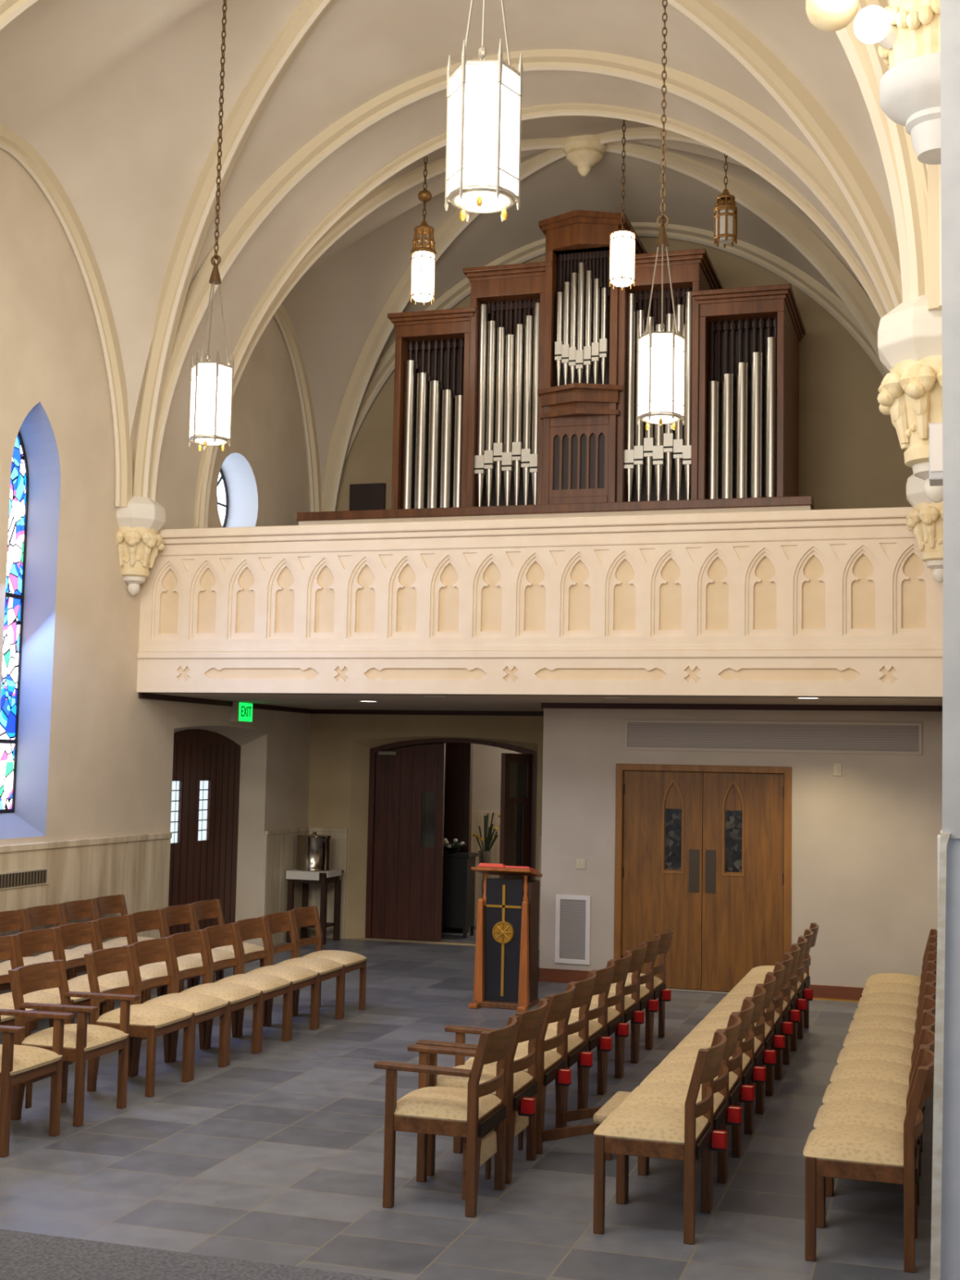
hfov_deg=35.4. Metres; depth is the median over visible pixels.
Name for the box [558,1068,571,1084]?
hymnal
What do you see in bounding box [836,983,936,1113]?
chair
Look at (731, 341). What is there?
shade
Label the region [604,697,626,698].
recessed light
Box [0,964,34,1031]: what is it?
chair
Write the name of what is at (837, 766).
wall sensor
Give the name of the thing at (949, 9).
wall pier
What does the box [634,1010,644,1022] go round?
hymnal
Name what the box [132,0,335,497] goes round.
arch rib
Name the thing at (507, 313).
shade
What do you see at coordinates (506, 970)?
lectern
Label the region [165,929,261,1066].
chair
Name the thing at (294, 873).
table cloth
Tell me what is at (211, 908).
chair
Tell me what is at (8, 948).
chair
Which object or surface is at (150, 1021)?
chair
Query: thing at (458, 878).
console table
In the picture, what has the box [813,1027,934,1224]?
chair
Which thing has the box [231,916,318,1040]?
chair
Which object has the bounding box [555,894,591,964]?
air vent
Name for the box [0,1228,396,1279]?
carpet
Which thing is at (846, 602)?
balcony
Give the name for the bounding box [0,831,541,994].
wainscoting
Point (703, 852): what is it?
door
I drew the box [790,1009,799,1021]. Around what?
hymnal
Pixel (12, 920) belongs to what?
chair
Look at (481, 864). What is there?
open book
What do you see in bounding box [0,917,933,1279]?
floor
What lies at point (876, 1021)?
chair
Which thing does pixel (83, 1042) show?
armchair
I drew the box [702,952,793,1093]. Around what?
chair
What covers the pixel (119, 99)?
ceiling
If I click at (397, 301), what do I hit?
trim
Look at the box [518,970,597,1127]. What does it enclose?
chair
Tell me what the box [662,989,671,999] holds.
hymnal
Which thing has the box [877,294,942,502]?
corbel
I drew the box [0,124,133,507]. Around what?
trim
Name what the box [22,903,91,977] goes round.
chair
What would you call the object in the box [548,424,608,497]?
grille
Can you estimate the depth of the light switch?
14.87 m
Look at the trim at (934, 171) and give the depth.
7.59 m
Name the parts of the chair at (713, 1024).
seat, seat frame, leg, rail, leg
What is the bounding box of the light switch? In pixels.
[575,858,586,869]
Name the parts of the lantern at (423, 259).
lamp shade, crown, chain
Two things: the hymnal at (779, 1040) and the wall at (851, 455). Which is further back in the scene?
the wall at (851, 455)
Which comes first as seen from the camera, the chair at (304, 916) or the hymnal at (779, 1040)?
the hymnal at (779, 1040)
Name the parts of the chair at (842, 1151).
leg, leg, seat, seat frame, leg, rail, leg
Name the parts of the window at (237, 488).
glass, frame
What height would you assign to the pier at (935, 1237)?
1.900 m
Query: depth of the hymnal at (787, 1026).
10.37 m
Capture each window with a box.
[0,401,60,839]
[217,452,257,527]
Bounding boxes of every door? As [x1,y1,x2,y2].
[168,728,240,935]
[349,483,386,511]
[364,737,535,943]
[613,763,791,991]
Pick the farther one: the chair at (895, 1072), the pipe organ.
the pipe organ
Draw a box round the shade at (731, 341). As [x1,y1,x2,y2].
[708,316,777,391]
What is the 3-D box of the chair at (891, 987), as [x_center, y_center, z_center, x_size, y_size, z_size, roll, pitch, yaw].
[3.237,2.727,11.547,0.582,0.865,0.548,0,-5,17]
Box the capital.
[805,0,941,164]
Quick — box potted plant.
[472,812,500,928]
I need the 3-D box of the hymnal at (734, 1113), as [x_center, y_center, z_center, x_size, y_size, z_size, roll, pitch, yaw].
[1.316,2.449,7.764,0.069,0.072,0.056,0,-5,17]
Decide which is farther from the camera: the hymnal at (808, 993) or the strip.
the strip
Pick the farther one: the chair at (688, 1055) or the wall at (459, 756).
the wall at (459, 756)
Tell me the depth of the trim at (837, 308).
17.53 m
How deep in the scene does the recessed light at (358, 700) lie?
15.61 m
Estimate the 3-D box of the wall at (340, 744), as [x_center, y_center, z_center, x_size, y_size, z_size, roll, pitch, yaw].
[-0.596,2.179,18.048,4.100,2.860,0.180,0,-5,17]
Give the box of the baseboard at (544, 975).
[537,967,863,1000]
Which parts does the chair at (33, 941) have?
leg, leg, leg, seat, seat frame, leg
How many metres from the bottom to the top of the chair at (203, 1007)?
0.865 m
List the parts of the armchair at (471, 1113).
leg, armrest, leg, armrest, seat, seat frame, leg, rail, leg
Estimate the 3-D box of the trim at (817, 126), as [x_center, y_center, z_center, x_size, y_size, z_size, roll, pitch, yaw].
[1.735,-3.567,11.915,4.383,4.433,0.205,2,-5,-14]
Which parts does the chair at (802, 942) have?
seat, seat frame, rail, leg, leg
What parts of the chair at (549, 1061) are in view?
seat, seat frame, leg, rail, leg, kneeler frame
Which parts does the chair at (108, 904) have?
leg, leg, seat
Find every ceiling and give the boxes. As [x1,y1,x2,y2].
[0,0,927,461]
[143,692,942,711]
[281,115,871,498]
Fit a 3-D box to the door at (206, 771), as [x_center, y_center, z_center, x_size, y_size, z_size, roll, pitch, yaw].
[-3.107,2.179,16.261,0.054,2.448,2.120,0,-5,17]
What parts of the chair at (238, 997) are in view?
leg, leg, seat, leg, seat frame, leg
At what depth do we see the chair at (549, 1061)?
8.46 m
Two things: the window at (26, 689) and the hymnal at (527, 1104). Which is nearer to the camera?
the hymnal at (527, 1104)
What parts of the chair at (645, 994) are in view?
seat, leg, seat frame, rail, leg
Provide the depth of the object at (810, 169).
13.62 m
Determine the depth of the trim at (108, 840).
13.94 m
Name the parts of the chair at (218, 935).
leg, leg, seat, leg, seat frame, leg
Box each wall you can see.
[0,147,311,946]
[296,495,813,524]
[307,713,543,946]
[336,235,913,511]
[390,742,473,933]
[471,743,519,812]
[539,708,942,993]
[937,834,959,1279]
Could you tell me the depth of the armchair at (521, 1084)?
7.90 m
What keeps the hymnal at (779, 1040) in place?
attached to the chair at (713, 1024)
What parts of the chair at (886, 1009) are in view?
seat, leg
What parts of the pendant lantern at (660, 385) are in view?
hanger rod, lamp shade, hanger rod, chain, hanger rod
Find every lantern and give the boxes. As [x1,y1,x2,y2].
[187,0,234,451]
[410,155,436,305]
[444,0,523,222]
[608,120,635,290]
[636,0,686,430]
[713,153,737,247]
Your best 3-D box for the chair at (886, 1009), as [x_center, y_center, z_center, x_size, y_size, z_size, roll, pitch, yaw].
[2.913,2.635,10.495,0.582,0.865,0.548,0,-5,17]
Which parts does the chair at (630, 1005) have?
seat, leg, seat frame, rail, leg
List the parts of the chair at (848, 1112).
leg, leg, seat, leg, rail, leg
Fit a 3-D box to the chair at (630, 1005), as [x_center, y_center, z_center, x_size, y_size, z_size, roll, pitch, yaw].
[0.892,2.616,10.756,0.582,0.865,0.548,0,-5,17]
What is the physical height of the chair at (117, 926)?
0.865 m
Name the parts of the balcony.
cap rail, arcade panel, tracery panel, recess panel, moulding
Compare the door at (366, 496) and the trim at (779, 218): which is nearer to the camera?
the trim at (779, 218)
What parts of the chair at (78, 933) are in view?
leg, leg, seat, leg, leg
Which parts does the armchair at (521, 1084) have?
leg, armrest, leg, armrest, seat, seat frame, leg, rail, leg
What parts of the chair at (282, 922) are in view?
leg, leg, seat, leg, seat frame, leg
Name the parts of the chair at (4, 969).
seat frame, seat, leg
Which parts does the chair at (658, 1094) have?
leg, leg, seat, leg, seat frame, rail, leg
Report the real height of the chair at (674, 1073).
0.865 m
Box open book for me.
[477,862,538,872]
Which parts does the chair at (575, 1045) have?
seat, leg, seat frame, rail, leg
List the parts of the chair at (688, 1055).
seat, seat frame, leg, rail, leg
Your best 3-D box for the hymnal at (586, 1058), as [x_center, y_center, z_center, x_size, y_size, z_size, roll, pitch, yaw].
[0.651,2.549,9.159,0.069,0.072,0.056,0,-5,17]
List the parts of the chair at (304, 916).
leg, leg, seat, leg, seat frame, leg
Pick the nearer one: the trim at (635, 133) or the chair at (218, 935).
the chair at (218, 935)
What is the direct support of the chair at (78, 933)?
on the floor
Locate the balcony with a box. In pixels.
[136,506,942,697]
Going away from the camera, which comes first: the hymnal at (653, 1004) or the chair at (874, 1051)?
the chair at (874, 1051)
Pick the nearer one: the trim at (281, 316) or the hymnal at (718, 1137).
the hymnal at (718, 1137)
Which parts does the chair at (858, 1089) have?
seat, leg, leg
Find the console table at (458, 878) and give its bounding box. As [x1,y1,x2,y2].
[441,851,478,938]
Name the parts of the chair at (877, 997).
seat, leg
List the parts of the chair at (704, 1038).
seat, seat frame, leg, rail, leg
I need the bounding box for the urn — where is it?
[296,831,331,871]
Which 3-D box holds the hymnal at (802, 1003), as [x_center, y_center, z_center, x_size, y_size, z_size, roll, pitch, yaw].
[2.453,2.771,11.447,0.069,0.072,0.056,0,-5,17]
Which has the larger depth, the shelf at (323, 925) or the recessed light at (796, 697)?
the shelf at (323, 925)
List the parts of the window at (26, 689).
glass, frame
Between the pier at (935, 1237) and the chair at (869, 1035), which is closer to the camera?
the pier at (935, 1237)
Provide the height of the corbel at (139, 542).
0.929 m
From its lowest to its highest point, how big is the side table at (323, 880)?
0.830 m
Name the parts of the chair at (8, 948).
leg, leg, seat, seat frame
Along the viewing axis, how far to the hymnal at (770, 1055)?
9.32 m
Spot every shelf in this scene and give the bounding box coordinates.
[301,922,335,928]
[537,382,622,419]
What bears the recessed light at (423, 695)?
in the ceiling at (461, 702)
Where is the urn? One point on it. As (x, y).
(313, 851)
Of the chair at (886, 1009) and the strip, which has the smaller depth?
the chair at (886, 1009)
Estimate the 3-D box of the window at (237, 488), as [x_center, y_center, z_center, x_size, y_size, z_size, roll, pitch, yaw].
[-2.852,-1.559,16.687,0.371,1.020,1.020,0,-5,17]
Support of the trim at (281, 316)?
attached to the wall at (110, 768)
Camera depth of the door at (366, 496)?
18.54 m
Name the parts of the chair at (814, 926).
seat, rail, leg, leg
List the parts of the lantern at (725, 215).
lamp shade, crown, chain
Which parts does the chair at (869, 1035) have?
seat, leg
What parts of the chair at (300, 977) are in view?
leg, leg, seat, leg, seat frame, leg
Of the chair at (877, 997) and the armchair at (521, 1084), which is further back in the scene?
the chair at (877, 997)
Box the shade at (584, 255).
[558,249,610,297]
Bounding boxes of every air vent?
[0,867,48,889]
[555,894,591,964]
[624,719,922,755]
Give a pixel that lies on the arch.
(243, 286)
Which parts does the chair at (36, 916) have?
leg, leg, seat, leg, seat frame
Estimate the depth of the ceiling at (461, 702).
14.59 m
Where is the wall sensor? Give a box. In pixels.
[833,763,841,775]
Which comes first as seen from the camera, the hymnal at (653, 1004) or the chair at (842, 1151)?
the chair at (842, 1151)
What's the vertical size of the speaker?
0.280 m
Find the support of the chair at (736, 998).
on the floor
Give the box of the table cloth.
[285,869,343,880]
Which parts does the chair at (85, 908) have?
leg, leg, seat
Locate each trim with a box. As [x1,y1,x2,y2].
[0,0,37,30]
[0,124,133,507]
[0,826,542,853]
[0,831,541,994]
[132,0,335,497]
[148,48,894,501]
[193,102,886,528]
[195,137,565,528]
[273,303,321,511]
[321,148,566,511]
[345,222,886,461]
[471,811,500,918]
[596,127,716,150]
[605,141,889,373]
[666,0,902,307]
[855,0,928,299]
[927,164,942,311]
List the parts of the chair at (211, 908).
leg, leg, seat, seat frame, leg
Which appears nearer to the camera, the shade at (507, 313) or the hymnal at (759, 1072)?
the hymnal at (759, 1072)
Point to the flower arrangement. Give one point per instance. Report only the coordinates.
(451, 847)
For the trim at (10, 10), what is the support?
attached to the wall at (110, 768)
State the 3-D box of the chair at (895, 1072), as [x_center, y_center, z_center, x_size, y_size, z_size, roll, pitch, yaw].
[2.262,2.451,8.391,0.582,0.865,0.548,0,-5,17]
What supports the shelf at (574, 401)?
attached to the pipe organ
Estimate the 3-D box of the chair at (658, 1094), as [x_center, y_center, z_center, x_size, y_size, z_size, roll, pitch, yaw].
[1.032,2.367,7.660,0.582,0.865,0.548,0,-5,17]
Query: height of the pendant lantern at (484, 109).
3.791 m
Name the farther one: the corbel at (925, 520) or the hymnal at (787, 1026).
the corbel at (925, 520)
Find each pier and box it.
[930,830,950,1279]
[940,0,959,838]
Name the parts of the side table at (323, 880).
leg, leg, leg, leg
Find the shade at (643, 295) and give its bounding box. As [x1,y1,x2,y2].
[629,287,692,331]
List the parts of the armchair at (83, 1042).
leg, armrest, leg, seat frame, seat, leg, armrest, leg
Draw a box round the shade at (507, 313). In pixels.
[481,298,540,335]
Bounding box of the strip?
[813,997,858,1002]
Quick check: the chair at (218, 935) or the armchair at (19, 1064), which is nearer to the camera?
the armchair at (19, 1064)
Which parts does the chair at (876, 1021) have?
seat, leg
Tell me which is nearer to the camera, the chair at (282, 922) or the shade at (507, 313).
the chair at (282, 922)
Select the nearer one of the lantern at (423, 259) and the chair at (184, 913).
the chair at (184, 913)
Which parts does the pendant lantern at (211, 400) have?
hanger rod, hanger rod, lamp shade, chain, hanger rod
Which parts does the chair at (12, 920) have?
leg, seat, leg, seat frame, leg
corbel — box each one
[115,496,165,595]
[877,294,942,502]
[906,474,942,582]
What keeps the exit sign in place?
attached to the wall at (110, 768)
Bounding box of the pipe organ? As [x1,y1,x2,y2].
[386,209,805,509]
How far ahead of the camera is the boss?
16.17 m
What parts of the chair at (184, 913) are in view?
leg, leg, seat, seat frame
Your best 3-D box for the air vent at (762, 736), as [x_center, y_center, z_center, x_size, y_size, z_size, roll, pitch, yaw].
[2.773,0.928,14.438,2.820,0.300,0.020,0,-5,17]
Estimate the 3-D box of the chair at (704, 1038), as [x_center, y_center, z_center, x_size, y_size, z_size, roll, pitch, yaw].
[1.519,2.505,9.238,0.582,0.865,0.548,0,-5,17]
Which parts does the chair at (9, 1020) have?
seat, seat frame, leg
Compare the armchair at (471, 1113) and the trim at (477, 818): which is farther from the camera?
the trim at (477, 818)
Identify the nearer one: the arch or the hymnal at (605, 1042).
the hymnal at (605, 1042)
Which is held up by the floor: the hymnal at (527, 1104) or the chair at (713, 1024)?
the chair at (713, 1024)
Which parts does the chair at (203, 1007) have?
leg, leg, seat, leg, seat frame, leg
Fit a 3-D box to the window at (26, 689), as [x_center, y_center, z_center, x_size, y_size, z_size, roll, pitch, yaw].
[-4.000,-0.194,12.890,0.340,3.740,0.740,0,-5,17]
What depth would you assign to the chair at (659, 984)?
11.76 m
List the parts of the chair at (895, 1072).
seat, leg, leg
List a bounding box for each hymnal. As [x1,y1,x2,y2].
[520,1097,535,1114]
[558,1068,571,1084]
[580,1051,592,1066]
[600,1036,611,1049]
[617,1022,628,1035]
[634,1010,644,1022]
[648,999,658,1010]
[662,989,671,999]
[711,1129,726,1148]
[727,1105,742,1123]
[741,1084,754,1100]
[753,1066,765,1080]
[764,1049,776,1063]
[773,1034,785,1048]
[782,1021,793,1033]
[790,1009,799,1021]
[797,998,807,1009]
[804,988,813,999]
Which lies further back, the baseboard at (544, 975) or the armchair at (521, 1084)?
the baseboard at (544, 975)
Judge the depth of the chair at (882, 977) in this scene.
11.98 m
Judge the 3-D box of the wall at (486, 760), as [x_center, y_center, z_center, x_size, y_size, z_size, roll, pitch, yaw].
[0.327,2.096,19.514,5.900,3.300,2.900,0,-5,17]
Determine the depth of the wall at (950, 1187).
6.05 m
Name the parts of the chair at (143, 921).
leg, leg, seat, leg, seat frame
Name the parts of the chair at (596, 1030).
seat, leg, seat frame, rail, leg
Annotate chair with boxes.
[0,909,73,1030]
[0,934,71,1063]
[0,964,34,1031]
[0,1004,26,1038]
[11,927,111,1064]
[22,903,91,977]
[53,920,147,1039]
[59,898,125,951]
[84,945,192,1097]
[93,894,155,945]
[93,915,181,1039]
[125,909,202,996]
[127,937,228,1080]
[158,903,235,994]
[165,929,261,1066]
[191,898,264,986]
[200,923,290,1052]
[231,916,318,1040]
[262,911,343,1029]
[288,905,366,1018]
[464,982,631,1159]
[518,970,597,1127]
[546,960,615,1108]
[570,951,632,1093]
[591,942,647,1076]
[593,1030,726,1244]
[608,934,661,1062]
[618,1013,741,1210]
[625,927,673,1048]
[640,998,754,1179]
[658,984,765,1155]
[675,973,776,1132]
[689,962,785,1112]
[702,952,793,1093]
[715,944,800,1076]
[726,936,807,1062]
[735,928,813,1048]
[745,922,818,1036]
[803,1046,934,1272]
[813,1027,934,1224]
[822,1010,935,1191]
[830,995,935,1151]
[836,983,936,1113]
[843,971,936,1110]
[848,961,936,1033]
[853,951,937,1020]
[857,943,937,1008]
[862,936,937,996]
[865,928,937,986]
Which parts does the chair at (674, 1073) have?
leg, seat, seat frame, leg, rail, leg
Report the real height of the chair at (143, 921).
0.865 m
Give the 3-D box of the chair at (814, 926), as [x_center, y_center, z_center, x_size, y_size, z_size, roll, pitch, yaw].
[2.494,2.781,12.394,0.582,0.865,0.548,0,-5,17]
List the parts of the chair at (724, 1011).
seat, seat frame, leg, rail, leg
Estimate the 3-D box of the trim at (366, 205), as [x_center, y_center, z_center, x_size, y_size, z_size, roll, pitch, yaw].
[-0.940,-3.347,15.884,4.104,4.533,0.205,2,-5,-7]
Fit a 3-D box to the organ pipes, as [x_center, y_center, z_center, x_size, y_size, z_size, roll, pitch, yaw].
[-0.469,-2.991,16.854,0.745,0.745,0.075,0,-5,17]
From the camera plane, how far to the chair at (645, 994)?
11.23 m
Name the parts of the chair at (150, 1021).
leg, leg, seat frame, seat, leg, leg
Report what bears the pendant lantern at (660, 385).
hanging from the ceiling at (119, 99)
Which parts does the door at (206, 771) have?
glass pane, glass pane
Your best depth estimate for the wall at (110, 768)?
13.88 m
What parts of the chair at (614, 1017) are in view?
seat, leg, seat frame, rail, leg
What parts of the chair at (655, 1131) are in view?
leg, leg, seat, seat frame, leg, rail, leg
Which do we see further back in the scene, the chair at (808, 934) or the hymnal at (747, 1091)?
the chair at (808, 934)
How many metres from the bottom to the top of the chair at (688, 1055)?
0.865 m
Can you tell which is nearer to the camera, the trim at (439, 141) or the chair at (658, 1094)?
the chair at (658, 1094)
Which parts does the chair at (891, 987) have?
seat, leg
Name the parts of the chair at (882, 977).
seat, leg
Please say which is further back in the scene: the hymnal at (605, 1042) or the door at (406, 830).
the door at (406, 830)
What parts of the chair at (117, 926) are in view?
leg, leg, leg, seat, seat frame, leg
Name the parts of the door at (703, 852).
lancet moulding, arched panel, glass pane, push plate, push plate, lancet moulding, glass pane, arched panel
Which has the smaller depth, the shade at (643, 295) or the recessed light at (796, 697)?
the recessed light at (796, 697)
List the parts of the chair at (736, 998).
seat, seat frame, rail, leg, leg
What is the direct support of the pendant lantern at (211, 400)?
hanging from the ceiling at (119, 99)
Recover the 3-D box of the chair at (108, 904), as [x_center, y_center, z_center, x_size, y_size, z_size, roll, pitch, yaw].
[-3.182,2.767,13.592,0.582,0.865,0.524,0,-5,17]
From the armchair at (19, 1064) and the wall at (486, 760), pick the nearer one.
the armchair at (19, 1064)
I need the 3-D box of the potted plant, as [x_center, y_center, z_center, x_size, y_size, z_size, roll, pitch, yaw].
[0.088,3.002,19.602,0.352,1.500,0.279,-2,-6,36]
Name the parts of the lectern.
post, panel, post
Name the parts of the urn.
lid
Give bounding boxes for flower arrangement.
[443,838,466,853]
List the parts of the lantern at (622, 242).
lamp shade, chain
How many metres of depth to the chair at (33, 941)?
10.91 m
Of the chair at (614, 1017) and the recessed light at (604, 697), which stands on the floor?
the chair at (614, 1017)
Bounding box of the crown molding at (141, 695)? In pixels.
[137,692,942,715]
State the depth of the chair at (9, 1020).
9.80 m
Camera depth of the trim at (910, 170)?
7.84 m
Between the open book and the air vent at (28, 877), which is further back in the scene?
the open book
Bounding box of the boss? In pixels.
[562,134,606,177]
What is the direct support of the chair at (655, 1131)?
on the floor
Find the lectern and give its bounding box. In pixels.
[468,866,542,1012]
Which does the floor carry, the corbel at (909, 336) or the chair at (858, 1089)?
the chair at (858, 1089)
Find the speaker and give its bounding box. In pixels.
[928,422,942,485]
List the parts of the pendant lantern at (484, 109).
hanger rod, hanger rod, lamp shade, hanger rod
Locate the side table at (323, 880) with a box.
[285,870,343,944]
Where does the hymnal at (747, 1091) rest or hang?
on the chair at (674, 1073)
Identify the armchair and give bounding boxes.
[0,1008,74,1157]
[8,960,139,1126]
[373,1015,519,1217]
[415,998,549,1183]
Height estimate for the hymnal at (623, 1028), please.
0.072 m
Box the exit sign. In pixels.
[230,701,253,722]
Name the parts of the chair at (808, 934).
seat, rail, leg, leg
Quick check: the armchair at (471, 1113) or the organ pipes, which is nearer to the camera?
the armchair at (471, 1113)
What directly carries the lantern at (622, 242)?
hanging from the ceiling at (332, 310)
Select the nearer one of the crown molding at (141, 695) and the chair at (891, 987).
the chair at (891, 987)
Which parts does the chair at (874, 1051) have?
seat, leg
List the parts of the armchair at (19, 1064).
leg, armrest, seat frame, seat, armrest, leg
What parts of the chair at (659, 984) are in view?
seat, leg, seat frame, rail, leg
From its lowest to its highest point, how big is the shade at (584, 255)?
0.535 m
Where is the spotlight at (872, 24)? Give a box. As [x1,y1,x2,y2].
[853,5,897,49]
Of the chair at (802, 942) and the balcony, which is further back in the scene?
the balcony
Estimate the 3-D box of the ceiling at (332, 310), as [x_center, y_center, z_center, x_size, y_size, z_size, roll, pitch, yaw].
[1.091,-3.231,16.146,7.500,4.400,3.450,0,-5,17]
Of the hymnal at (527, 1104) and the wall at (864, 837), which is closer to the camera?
the hymnal at (527, 1104)
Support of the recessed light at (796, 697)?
in the ceiling at (461, 702)
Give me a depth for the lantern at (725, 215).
14.57 m
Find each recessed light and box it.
[358,700,378,702]
[422,695,445,697]
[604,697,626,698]
[795,697,820,698]
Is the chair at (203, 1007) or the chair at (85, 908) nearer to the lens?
the chair at (203, 1007)
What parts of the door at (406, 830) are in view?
glass pane, glass pane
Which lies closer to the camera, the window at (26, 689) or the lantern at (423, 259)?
the window at (26, 689)

